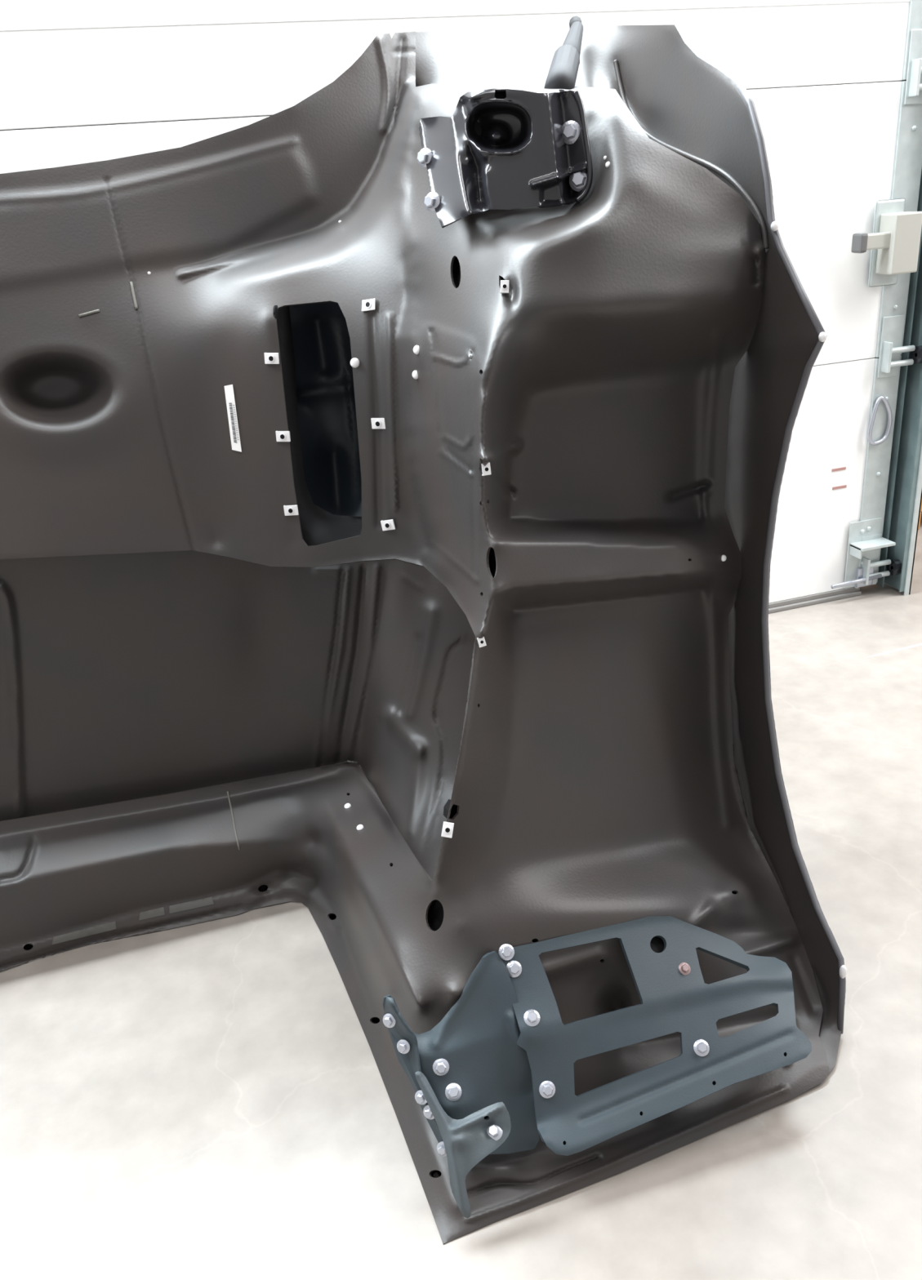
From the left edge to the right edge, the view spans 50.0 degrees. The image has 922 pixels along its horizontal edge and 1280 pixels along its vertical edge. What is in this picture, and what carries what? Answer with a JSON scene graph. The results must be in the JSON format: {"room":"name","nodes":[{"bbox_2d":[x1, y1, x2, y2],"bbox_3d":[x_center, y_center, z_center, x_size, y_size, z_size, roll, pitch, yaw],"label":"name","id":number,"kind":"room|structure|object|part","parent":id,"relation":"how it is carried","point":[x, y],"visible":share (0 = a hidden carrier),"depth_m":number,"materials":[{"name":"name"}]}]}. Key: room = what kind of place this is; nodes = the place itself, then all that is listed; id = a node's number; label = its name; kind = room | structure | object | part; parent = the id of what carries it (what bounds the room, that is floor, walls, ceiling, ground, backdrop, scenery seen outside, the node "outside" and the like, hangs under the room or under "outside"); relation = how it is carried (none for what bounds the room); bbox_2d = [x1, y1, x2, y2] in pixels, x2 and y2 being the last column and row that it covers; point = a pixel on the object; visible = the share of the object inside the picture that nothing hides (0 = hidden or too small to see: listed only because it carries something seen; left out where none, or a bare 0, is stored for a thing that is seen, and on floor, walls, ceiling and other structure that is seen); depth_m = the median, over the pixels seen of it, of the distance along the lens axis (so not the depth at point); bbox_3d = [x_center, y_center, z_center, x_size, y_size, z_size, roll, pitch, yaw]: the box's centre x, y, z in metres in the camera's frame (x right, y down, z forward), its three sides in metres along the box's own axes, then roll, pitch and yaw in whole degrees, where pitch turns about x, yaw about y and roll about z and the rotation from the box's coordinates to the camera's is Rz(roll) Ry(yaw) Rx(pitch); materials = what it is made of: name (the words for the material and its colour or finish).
{"room":"vehicle workshop","nodes":[
{"label":"vehicle workshop","id":0,"kind":"room"},
{"bbox_2d":[0,511,921,1279],"bbox_3d":[-0.027,0.213,2.351,11.000,0.100,12.000,-11,25,-14],"label":"floor","id":1,"kind":"structure","parent":0,"point":[210,1100],"depth_m":1.30,"materials":[{"name":"concrete"}]},
{"bbox_2d":[0,16,846,1244],"bbox_3d":[-0.287,-0.118,1.349,1.495,1.364,1.129,-11,25,-14],"label":"panel","id":2,"kind":"object","parent":1,"relation":"on","point":[393,456],"visible":1,"depth_m":1.40,"materials":[{"name":"metal"}]},
{"bbox_3d":[-0.587,0.077,1.640,0.983,0.508,0.079,-8,24,-9],"label":"nose panel","id":3,"kind":"part","parent":2,"relation":"part of","materials":[{"name":"plastic"}]},
{"bbox_3d":[-0.437,-0.465,1.412,0.979,0.745,0.531,-11,25,-14],"label":"panel","id":4,"kind":"part","parent":2,"relation":"part of","materials":[{"name":"plastic"}]},
{"bbox_3d":[0.028,-0.581,1.196,0.244,0.144,0.128,9,27,28],"label":"strut seat","id":5,"kind":"part","parent":2,"relation":"part of","materials":[{"name":"black metal"}]},
{"bbox_2d":[866,643,921,657],"bbox_3d":[1.095,0.022,2.455,0.218,0.001,0.008,-12,25,-16],"label":"tape","id":6,"kind":"object","parent":1,"relation":"on","point":[919,644],"visible":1,"depth_m":2.45,"materials":[{"name":"white plastic"}]},
{"bbox_2d":[875,169,921,595],"bbox_3d":[1.103,-1.464,2.216,0.064,2.900,0.131,-11,25,-14],"label":"door track","id":7,"kind":"object","parent":1,"relation":"on","point":[904,491],"visible":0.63,"depth_m":2.63,"materials":[{"name":"metal"}]},
{"bbox_2d":[917,500,921,529],"bbox_3d":[1.921,-0.625,3.412,1.270,0.282,0.250,-11,25,-14],"label":"stack","id":8,"kind":"object","parent":1,"relation":"on","point":[921,500],"visible":0.07,"depth_m":3.22,"materials":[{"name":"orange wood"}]},
{"bbox_3d":[-0.347,-2.836,1.304,11.000,0.450,0.249,-11,25,-14],"label":"wall","id":9,"kind":"structure","parent":0,"visible":0},
{"bbox_2d":[0,0,921,613],"bbox_3d":[-1.971,-0.936,1.408,6.460,3.038,0.125,-11,25,-14],"label":"door","id":10,"kind":"structure","parent":9,"relation":"in","point":[834,86],"depth_m":2.18,"materials":[{"name":"white paint"}]},
{"bbox_3d":[-1.996,-0.431,1.652,6.345,0.618,0.045,-11,25,-14],"label":"panel","id":11,"kind":"part","parent":10,"relation":"part of","materials":[{"name":"white paint"}]},
{"bbox_3d":[-2.040,-0.995,1.399,6.345,0.618,0.046,-11,25,-14],"label":"panel","id":12,"kind":"part","parent":10,"relation":"part of","materials":[{"name":"white paint"}]},
{"bbox_3d":[-1.951,0.137,1.906,6.345,0.625,0.045,-11,25,-14],"label":"panel","id":13,"kind":"part","parent":10,"relation":"part of","materials":[{"name":"white paint"}]}
]}

